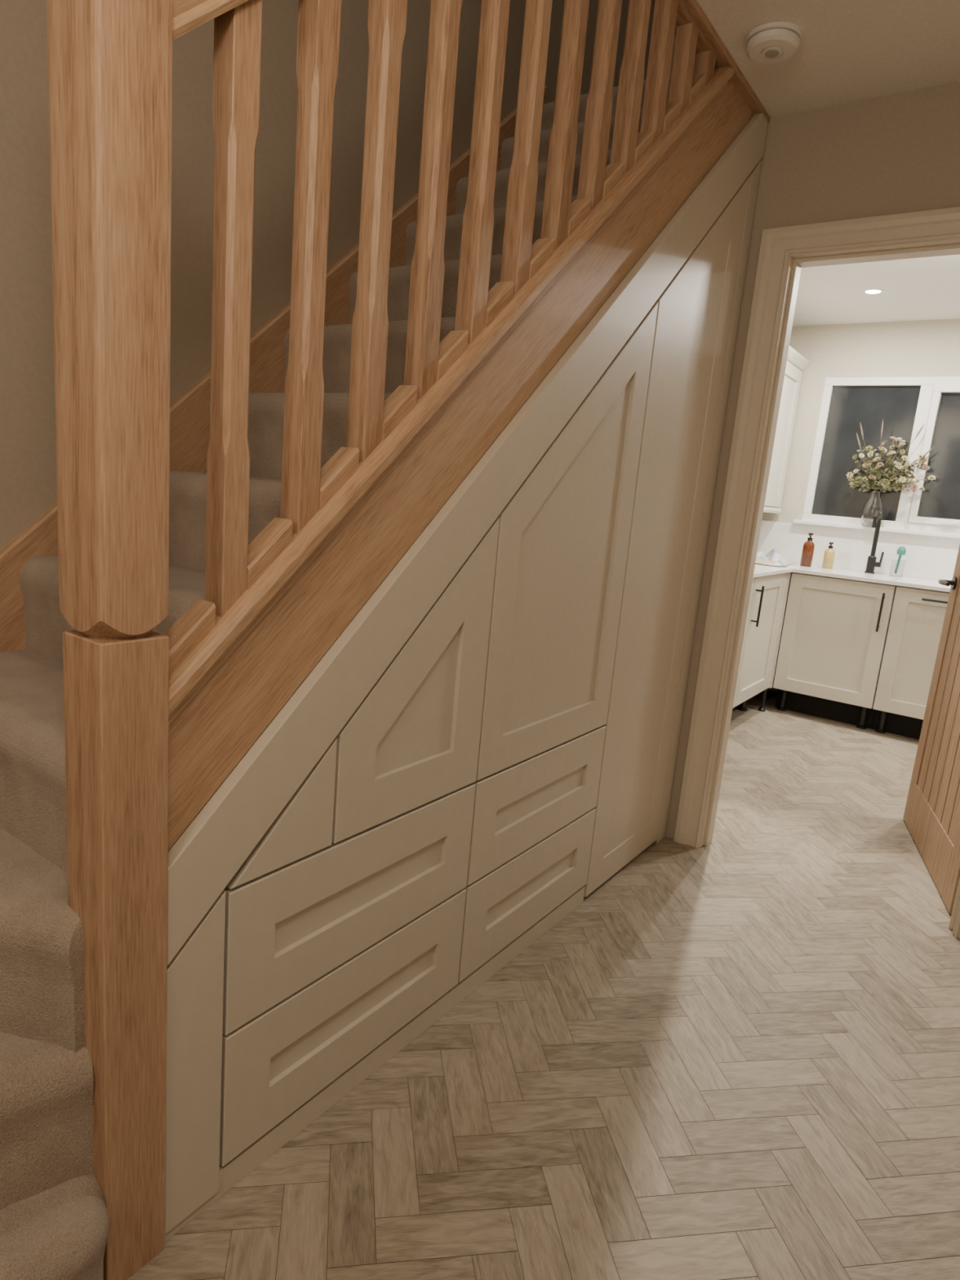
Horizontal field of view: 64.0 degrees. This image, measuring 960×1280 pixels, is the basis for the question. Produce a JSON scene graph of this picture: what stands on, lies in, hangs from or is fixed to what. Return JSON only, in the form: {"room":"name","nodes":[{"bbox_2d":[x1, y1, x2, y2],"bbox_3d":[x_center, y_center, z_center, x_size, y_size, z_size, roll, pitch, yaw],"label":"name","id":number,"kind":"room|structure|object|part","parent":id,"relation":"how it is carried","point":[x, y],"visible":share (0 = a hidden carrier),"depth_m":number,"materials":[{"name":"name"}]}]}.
{"room":"home hallway","nodes":[
{"label":"home hallway","id":0,"kind":"room"},
{"bbox_2d":[0,0,653,550],"bbox_3d":[-0.776,-1.692,1.502,0.150,5.000,5.450,13,14,34],"label":"wall","id":1,"kind":"structure","parent":0,"point":[28,440],"depth_m":1.79,"materials":[{"name":"beige paint"}]},
{"bbox_2d":[127,690,959,1279],"bbox_3d":[0.878,0.999,1.821,3.450,0.100,7.300,13,14,34],"label":"floor","id":2,"kind":"structure","parent":0,"point":[737,1057],"depth_m":1.61,"materials":[{"name":"brown wood"}]},
{"bbox_2d":[0,0,754,1279],"bbox_3d":[-0.107,-0.516,1.953,0.857,2.641,3.700,13,14,34],"label":"staircase","id":3,"kind":"structure","parent":2,"relation":"on","point":[197,557],"depth_m":1.13,"materials":[{"name":"brown wood"}]},
{"bbox_3d":[-0.479,0.018,1.007,0.103,1.900,0.093,13,14,34],"label":"newel post","id":4,"kind":"part","parent":3,"relation":"part of","materials":[{"name":"brown wood"}]},
{"bbox_3d":[-0.125,-1.120,1.145,0.068,0.790,0.793,13,14,34],"label":"handrail","id":5,"kind":"part","parent":3,"relation":"part of","materials":[{"name":"brown wood"}]},
{"bbox_3d":[0.103,-0.736,1.597,0.088,1.576,1.703,13,14,34],"label":"rail","id":6,"kind":"part","parent":3,"relation":"part of","materials":[{"name":"brown wood"}]},
{"bbox_2d":[164,112,768,1241],"bbox_3d":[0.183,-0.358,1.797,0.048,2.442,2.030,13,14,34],"label":"cupboard","id":7,"kind":"object","parent":2,"relation":"on","point":[492,737],"visible":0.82,"depth_m":1.65,"materials":[{"name":"beige paint"}]},
{"bbox_3d":[-0.449,0.656,1.193,0.021,0.549,0.100,13,14,34],"label":"panel","id":8,"kind":"part","parent":7,"relation":"part of","materials":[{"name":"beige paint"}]},
{"bbox_3d":[-0.321,0.274,1.254,0.021,0.198,0.211,13,14,34],"label":"infill panel","id":9,"kind":"part","parent":7,"relation":"part of","materials":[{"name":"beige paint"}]},
{"bbox_3d":[-0.238,0.722,1.521,0.021,0.243,0.647,13,14,34],"label":"drawer","id":10,"kind":"part","parent":7,"relation":"part of","materials":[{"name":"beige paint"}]},
{"bbox_3d":[-0.216,0.475,1.472,0.021,0.249,0.647,13,14,34],"label":"drawer","id":11,"kind":"part","parent":7,"relation":"part of","materials":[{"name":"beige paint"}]},
{"bbox_3d":[-0.116,0.052,1.479,0.021,0.581,0.427,13,14,34],"label":"cupboard door","id":12,"kind":"part","parent":7,"relation":"part of","materials":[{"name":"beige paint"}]},
{"bbox_3d":[0.140,0.651,2.044,0.021,0.243,0.638,13,14,34],"label":"drawer","id":13,"kind":"part","parent":7,"relation":"part of","materials":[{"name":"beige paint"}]},
{"bbox_3d":[0.161,0.404,1.995,0.021,0.249,0.638,13,14,34],"label":"drawer","id":14,"kind":"part","parent":7,"relation":"part of","materials":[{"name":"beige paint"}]},
{"bbox_3d":[0.222,-0.286,1.858,0.021,1.152,0.638,13,14,34],"label":"cupboard door","id":15,"kind":"part","parent":7,"relation":"part of","materials":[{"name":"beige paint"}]},
{"bbox_3d":[0.567,-0.322,2.347,0.021,2.194,0.548,13,14,34],"label":"cupboard door","id":16,"kind":"part","parent":7,"relation":"part of","materials":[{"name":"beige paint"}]},
{"bbox_3d":[0.753,-0.385,2.596,0.021,2.281,0.072,13,14,34],"label":"panel","id":17,"kind":"part","parent":7,"relation":"part of","materials":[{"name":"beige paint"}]},
{"bbox_2d":[733,577,755,707],"bbox_3d":[1.006,0.070,4.056,0.659,0.868,0.616,13,14,34],"label":"base cabinet","id":18,"kind":"object","parent":2,"relation":"on","point":[753,579],"visible":0.02,"depth_m":4.11,"materials":[{"name":"beige paint"}]},
{"bbox_2d":[753,562,951,591],"bbox_3d":[2.117,-0.274,3.978,2.418,0.022,1.898,13,14,34],"label":"countertop","id":19,"kind":"structure","parent":18,"relation":"on","point":[760,570],"depth_m":4.44,"materials":[{"name":"white stone"}]},
{"bbox_2d":[755,547,795,566],"bbox_3d":[1.821,-0.537,4.845,0.300,0.095,0.490,13,14,34],"label":"tea towel","id":20,"kind":"object","parent":19,"relation":"on","point":[773,557],"visible":0.84,"depth_m":4.71,"materials":[{"name":"white fabric"}]},
{"bbox_2d":[800,533,814,567],"bbox_3d":[2.074,-0.570,4.851,0.068,0.210,0.069,13,14,34],"label":"soap dispenser","id":21,"kind":"object","parent":19,"relation":"on","point":[808,548],"visible":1,"depth_m":4.83,"materials":[{"name":"orange glass"}]},
{"bbox_2d":[822,542,835,568],"bbox_3d":[2.192,-0.531,4.821,0.061,0.165,0.061,3,11,-10],"label":"soap dispenser","id":22,"kind":"object","parent":19,"relation":"on","point":[829,553],"visible":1,"depth_m":4.80,"materials":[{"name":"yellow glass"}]},
{"bbox_2d":[808,567,899,579],"bbox_3d":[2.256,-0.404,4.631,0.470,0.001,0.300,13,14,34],"label":"sink","id":23,"kind":"object","parent":19,"relation":"in","point":[896,577],"visible":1,"depth_m":4.57,"materials":[{"name":"white ceramic"}]},
{"bbox_2d":[864,508,884,573],"bbox_3d":[2.401,-0.597,4.652,0.091,0.396,0.195,13,14,34],"label":"tap","id":24,"kind":"object","parent":19,"relation":"on","point":[872,563],"visible":1,"depth_m":4.71,"materials":[{"name":"black metal"}]},
{"bbox_3d":[2.451,-0.495,4.713,0.041,0.096,0.030,13,14,34],"label":"lever","id":25,"kind":"part","parent":24,"relation":"part of","materials":[{"name":"black metal"}]},
{"bbox_2d":[888,546,906,577],"bbox_3d":[2.541,-0.478,4.663,0.076,0.183,0.076,13,14,34],"label":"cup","id":26,"kind":"object","parent":19,"relation":"on","point":[897,566],"visible":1,"depth_m":4.64,"materials":[{"name":"clear glass"}]},
{"bbox_3d":[2.538,-0.437,4.671,0.076,0.100,0.076,13,14,34],"label":"pot","id":27,"kind":"part","parent":26,"relation":"part of","materials":[{"name":"clear glass"}]},
{"bbox_2d":[732,573,785,711],"bbox_3d":[1.364,0.003,4.553,0.659,0.868,0.610,13,14,34],"label":"base cabinet","id":28,"kind":"object","parent":2,"relation":"on","point":[767,590],"visible":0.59,"depth_m":4.39,"materials":[{"name":"beige paint"}]},
{"bbox_3d":[1.626,0.358,4.729,0.056,0.150,0.055,13,14,34],"label":"leg","id":29,"kind":"part","parent":28,"relation":"part of","materials":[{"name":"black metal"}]},
{"bbox_3d":[1.487,-0.182,4.118,0.041,0.220,0.012,13,14,34],"label":"handle","id":30,"kind":"part","parent":28,"relation":"part of","materials":[{"name":"black metal"}]},
{"bbox_2d":[757,572,791,711],"bbox_3d":[1.786,0.016,4.676,0.054,0.868,0.069,13,14,34],"label":"cabinet filler","id":31,"kind":"object","parent":2,"relation":"on","point":[787,578],"visible":0.71,"depth_m":4.67,"materials":[{"name":"beige paint"}]},
{"bbox_3d":[1.753,0.365,4.750,0.044,0.150,0.043,13,14,34],"label":"leg","id":32,"kind":"part","parent":31,"relation":"part of","materials":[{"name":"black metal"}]},
{"bbox_3d":[1.801,-0.056,4.655,0.034,0.718,0.069,13,14,34],"label":"filler panel","id":33,"kind":"part","parent":31,"relation":"part of","materials":[{"name":"beige paint"}]},
{"bbox_2d":[773,572,897,728],"bbox_3d":[2.207,0.040,4.738,0.560,0.868,0.601,13,14,34],"label":"base cabinet","id":34,"kind":"object","parent":2,"relation":"on","point":[835,630],"visible":0.99,"depth_m":4.53,"materials":[{"name":"beige paint"}]},
{"bbox_3d":[1.903,0.365,4.816,0.056,0.150,0.055,13,14,34],"label":"leg","id":35,"kind":"part","parent":34,"relation":"part of","materials":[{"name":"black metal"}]},
{"bbox_3d":[2.276,0.449,4.559,0.056,0.150,0.055,13,14,34],"label":"leg","id":36,"kind":"part","parent":34,"relation":"part of","materials":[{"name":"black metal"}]},
{"bbox_3d":[2.258,-0.156,4.327,0.011,0.220,0.041,13,14,34],"label":"handle","id":37,"kind":"part","parent":34,"relation":"part of","materials":[{"name":"black metal"}]},
{"bbox_2d":[871,585,949,739],"bbox_3d":[2.679,0.146,4.412,0.599,0.868,0.601,13,14,34],"label":"base cabinet","id":38,"kind":"object","parent":2,"relation":"on","point":[917,615],"visible":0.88,"depth_m":4.30,"materials":[{"name":"beige paint"}]},
{"bbox_3d":[2.360,0.468,4.501,0.056,0.150,0.055,13,14,34],"label":"leg","id":39,"kind":"part","parent":38,"relation":"part of","materials":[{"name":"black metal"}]},
{"bbox_3d":[2.501,-0.206,4.146,0.200,0.011,0.041,13,14,34],"label":"handle","id":40,"kind":"part","parent":38,"relation":"part of","materials":[{"name":"black metal"}]},
{"bbox_2d":[670,35,675,73],"bbox_3d":[1.743,-3.037,2.789,2.000,2.440,0.150,13,14,34],"label":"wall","id":41,"kind":"structure","parent":0,"point":[674,36],"depth_m":3.40,"materials":[{"name":"beige paint"}]},
{"bbox_2d":[665,80,959,838],"bbox_3d":[1.518,-0.298,2.192,3.300,2.400,0.130,13,14,34],"label":"wall","id":42,"kind":"structure","parent":0,"point":[897,153],"depth_m":2.29,"materials":[{"name":"beige paint"}]},
{"bbox_2d":[651,0,770,123],"bbox_3d":[-0.407,-1.475,0.612,0.091,0.215,4.398,13,14,34],"label":"trim","id":43,"kind":"structure","parent":42,"relation":"attached to","point":[688,11],"depth_m":2.01,"materials":[{"name":"brown wood"}]},
{"bbox_2d":[673,206,959,938],"bbox_3d":[1.198,-0.190,2.344,0.984,2.074,0.021,13,14,34],"label":"trim","id":44,"kind":"structure","parent":42,"relation":"attached to","point":[776,244],"depth_m":2.51,"materials":[{"name":"beige wood"}]},
{"bbox_2d":[698,237,959,935],"bbox_3d":[1.240,-0.171,2.410,0.848,2.020,0.134,13,14,34],"label":"trim","id":45,"kind":"structure","parent":42,"relation":"attached to","point":[948,246],"depth_m":2.52,"materials":[{"name":"beige wood"}]},
{"bbox_2d":[902,544,959,914],"bbox_3d":[1.733,-0.151,2.629,0.158,1.969,0.820,9,12,18],"label":"door","id":46,"kind":"structure","parent":42,"relation":"in","point":[931,815],"depth_m":2.83,"materials":[{"name":"brown wood"}]},
{"bbox_3d":[1.791,-0.216,2.931,0.059,0.052,0.141,9,12,18],"label":"handle","id":47,"kind":"part","parent":46,"relation":"part of","materials":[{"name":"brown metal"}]},
{"bbox_2d":[697,0,959,326],"bbox_3d":[1.089,-1.481,1.364,3.500,0.160,7.350,13,14,34],"label":"ceiling","id":48,"kind":"structure","parent":0,"point":[849,51],"depth_m":2.10,"materials":[{"name":"white paint"}]},
{"bbox_2d":[745,22,803,63],"bbox_3d":[0.756,-1.531,1.982,0.140,0.038,0.140,13,14,34],"label":"smoke detector","id":49,"kind":"object","parent":48,"relation":"attached to","point":[773,42],"visible":1,"depth_m":1.95,"materials":[{"name":"white plastic"}]},
{"bbox_3d":[0.757,-1.545,1.979,0.140,0.010,0.140,13,14,34],"label":"plate","id":50,"kind":"part","parent":49,"relation":"part of","materials":[{"name":"white plastic"}]},
{"bbox_2d":[862,288,884,294],"bbox_3d":[2.086,-1.847,4.074,0.100,0.006,0.100,13,14,34],"label":"recessed light","id":51,"kind":"object","parent":48,"relation":"in","point":[869,291],"visible":1,"depth_m":4.07,"materials":[{"name":"white plastic"}]},
{"bbox_3d":[2.086,-1.848,4.074,0.072,0.002,0.072,13,14,34],"label":"bulb","id":52,"kind":"part","parent":51,"relation":"part of","materials":[{"name":"white"}]},
{"bbox_2d":[762,318,959,713],"bbox_3d":[3.084,-0.621,4.507,3.270,2.400,0.150,13,14,34],"label":"wall","id":53,"kind":"structure","parent":0,"point":[924,348],"depth_m":4.82,"materials":[{"name":"paint"}]},
{"bbox_2d":[757,520,959,580],"bbox_3d":[2.675,-0.514,4.708,2.416,0.257,0.020,13,14,34],"label":"backsplash","id":54,"kind":"structure","parent":53,"relation":"attached to","point":[926,557],"depth_m":4.87,"materials":[{"name":"white stone"}]},
{"bbox_2d":[792,376,959,538],"bbox_3d":[2.860,-1.068,4.521,1.790,0.929,0.130,13,14,34],"label":"window","id":55,"kind":"structure","parent":53,"relation":"in","point":[904,404],"depth_m":4.75,"materials":[{"name":"white plastic"}]},
{"bbox_3d":[2.425,-1.181,4.848,0.500,0.810,0.007,13,14,34],"label":"pane","id":56,"kind":"part","parent":55,"relation":"part of","materials":[{"name":"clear glass"}]},
{"bbox_2d":[861,488,883,526],"bbox_3d":[2.450,-0.822,4.785,0.120,0.225,0.120,13,14,34],"label":"vase","id":57,"kind":"object","parent":55,"relation":"on","point":[873,502],"visible":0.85,"depth_m":4.75,"materials":[{"name":"clear glass"}]},
{"bbox_2d":[846,419,936,492],"bbox_3d":[2.491,-1.019,4.667,0.498,0.603,0.167,13,14,34],"label":"bouquet","id":58,"kind":"object","parent":57,"relation":"in","point":[881,482],"visible":1,"depth_m":4.67,"materials":[{"name":"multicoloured plant"}]},
{"bbox_3d":[2.804,-0.623,4.584,1.790,0.024,0.070,13,14,34],"label":"sill","id":59,"kind":"part","parent":55,"relation":"part of","materials":[{"name":"white plastic"}]},
{"bbox_3d":[2.883,-1.075,4.516,0.508,0.810,0.050,13,14,34],"label":"sash","id":60,"kind":"part","parent":55,"relation":"part of","materials":[{"name":"white plastic"}]},
{"bbox_3d":[2.891,-1.077,4.527,0.428,0.810,0.007,13,14,34],"label":"pane","id":61,"kind":"part","parent":55,"relation":"part of","materials":[{"name":"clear glass"}]},
{"bbox_3d":[2.799,-0.701,4.583,0.105,0.022,0.026,13,14,34],"label":"handle","id":62,"kind":"part","parent":55,"relation":"part of","materials":[{"name":"white plastic"}]},
{"bbox_3d":[0.931,-0.784,4.379,0.130,2.400,2.822,13,14,34],"label":"wall","id":63,"kind":"structure","parent":0,"visible":0},
{"bbox_2d":[763,346,809,513],"bbox_3d":[1.738,-1.316,4.889,0.409,0.970,0.595,13,14,34],"label":"upper cabinet","id":64,"kind":"object","parent":63,"relation":"attached to","point":[797,362],"visible":0.25,"depth_m":4.89,"materials":[{"name":"beige paint"}]},
{"bbox_3d":[1.775,-1.764,4.802,0.403,0.055,0.595,13,14,34],"label":"cornice","id":65,"kind":"part","parent":64,"relation":"part of","materials":[{"name":"beige paint"}]}
]}

